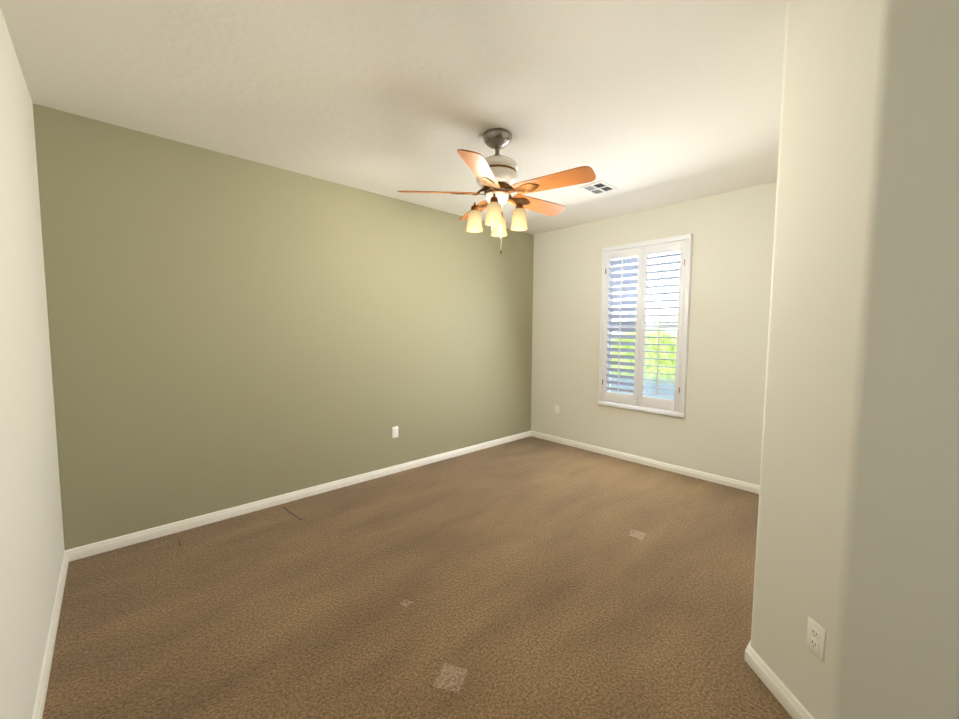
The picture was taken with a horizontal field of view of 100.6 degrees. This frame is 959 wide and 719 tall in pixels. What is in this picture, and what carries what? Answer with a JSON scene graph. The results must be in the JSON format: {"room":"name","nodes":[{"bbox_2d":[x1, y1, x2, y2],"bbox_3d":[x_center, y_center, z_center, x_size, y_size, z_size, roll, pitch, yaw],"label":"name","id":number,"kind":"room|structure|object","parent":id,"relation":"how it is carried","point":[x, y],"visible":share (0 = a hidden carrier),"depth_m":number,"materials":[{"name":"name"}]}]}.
{"room":"empty bedroom","nodes":[
{"label":"empty bedroom","id":0,"kind":"room"},
{"bbox_2d":[0,7,64,718],"bbox_3d":[-0.364,0.084,-0.073,0.120,2.740,6.620,-3,6,-43],"label":"wall","id":1,"kind":"structure","parent":0,"point":[32,549],"depth_m":1.61,"materials":[{"name":"white paint"}]},
{"bbox_2d":[33,104,533,549],"bbox_3d":[-0.967,-0.209,3.957,4.740,2.740,0.120,-3,6,-43],"label":"wall","id":2,"kind":"structure","parent":0,"point":[226,331],"depth_m":3.08,"materials":[{"name":"green paint"}]},
{"bbox_2d":[392,426,397,437],"bbox_3d":[-0.856,0.738,4.046,0.070,0.115,0.008,-3,6,-43],"label":"electrical outlet","id":3,"kind":"object","parent":2,"relation":"attached to","point":[395,432],"visible":1,"depth_m":4.04,"materials":[{"name":"white plastic"}]},
{"bbox_2d":[0,0,789,234],"bbox_3d":[1.295,-1.419,1.440,4.740,0.060,6.740,-3,6,-43],"label":"ceiling","id":4,"kind":"structure","parent":0,"point":[641,105],"depth_m":2.10,"materials":[{"name":"white paint"}]},
{"bbox_2d":[398,128,595,253],"bbox_3d":[0.153,-1.096,2.675,1.233,0.774,1.261,-3,6,-43],"label":"ceiling fan","id":5,"kind":"object","parent":4,"relation":"hanging from","point":[496,174],"visible":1,"depth_m":2.56,"materials":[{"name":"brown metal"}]},
{"bbox_2d":[580,181,616,194],"bbox_3d":[1.068,-1.537,3.575,0.270,0.012,0.220,-3,6,-43],"label":"ceiling vent","id":6,"kind":"object","parent":4,"relation":"in","point":[598,187],"visible":1,"depth_m":3.57,"materials":[{"name":"white metal"}]},
{"bbox_2d":[42,436,792,718],"bbox_3d":[1.279,1.373,1.641,4.740,0.062,6.740,-3,6,-43],"label":"floor","id":7,"kind":"structure","parent":0,"point":[530,577],"depth_m":2.11,"materials":[{"name":"carpet"}]},
{"bbox_2d":[531,181,776,484],"bbox_3d":[1.821,-0.221,4.352,0.120,2.740,3.100,-3,6,-43],"label":"wall","id":8,"kind":"structure","parent":0,"point":[717,429],"depth_m":3.96,"materials":[{"name":"white paint"}]},
{"bbox_2d":[555,405,558,414],"bbox_3d":[1.008,0.656,5.190,0.008,0.115,0.070,-3,6,-43],"label":"electrical outlet","id":9,"kind":"object","parent":8,"relation":"attached to","point":[556,409],"visible":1,"depth_m":5.19,"materials":[{"name":"white plastic"}]},
{"bbox_2d":[598,234,692,417],"bbox_3d":[1.777,-0.351,4.335,0.195,1.820,0.960,-3,6,-43],"label":"window shutter","id":10,"kind":"object","parent":8,"relation":"attached to","point":[637,400],"visible":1,"depth_m":4.30,"materials":[{"name":"white wood"}]},
{"bbox_2d":[751,0,958,718],"bbox_3d":[3.119,0.017,1.129,2.620,2.740,3.400,-3,6,-43],"label":"wall","id":11,"kind":"structure","parent":0,"point":[857,551],"depth_m":1.26,"materials":[{"name":"white paint"}]},
{"bbox_2d":[32,431,813,718],"bbox_3d":[1.280,1.307,1.636,4.500,0.074,6.500,-3,6,-43],"label":"baseboard","id":12,"kind":"structure","parent":11,"relation":"attached to","point":[791,704],"depth_m":2.96,"materials":[{"name":"white wood"}]},
{"bbox_2d":[806,617,825,661],"bbox_3d":[1.195,0.993,1.416,0.008,0.115,0.070,0,4,-1],"label":"outlet","id":13,"kind":"object","parent":11,"relation":"attached to","point":[816,636],"visible":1,"depth_m":1.41,"materials":[{"name":"white plastic"}]},
{"label":"outside","id":14,"kind":"structure","parent":0,"visible":0},
{"bbox_2d":[611,251,679,399],"bbox_3d":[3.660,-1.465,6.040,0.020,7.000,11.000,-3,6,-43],"label":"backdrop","id":15,"kind":"structure","parent":14,"point":[665,377],"depth_m":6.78,"materials":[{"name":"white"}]}
]}

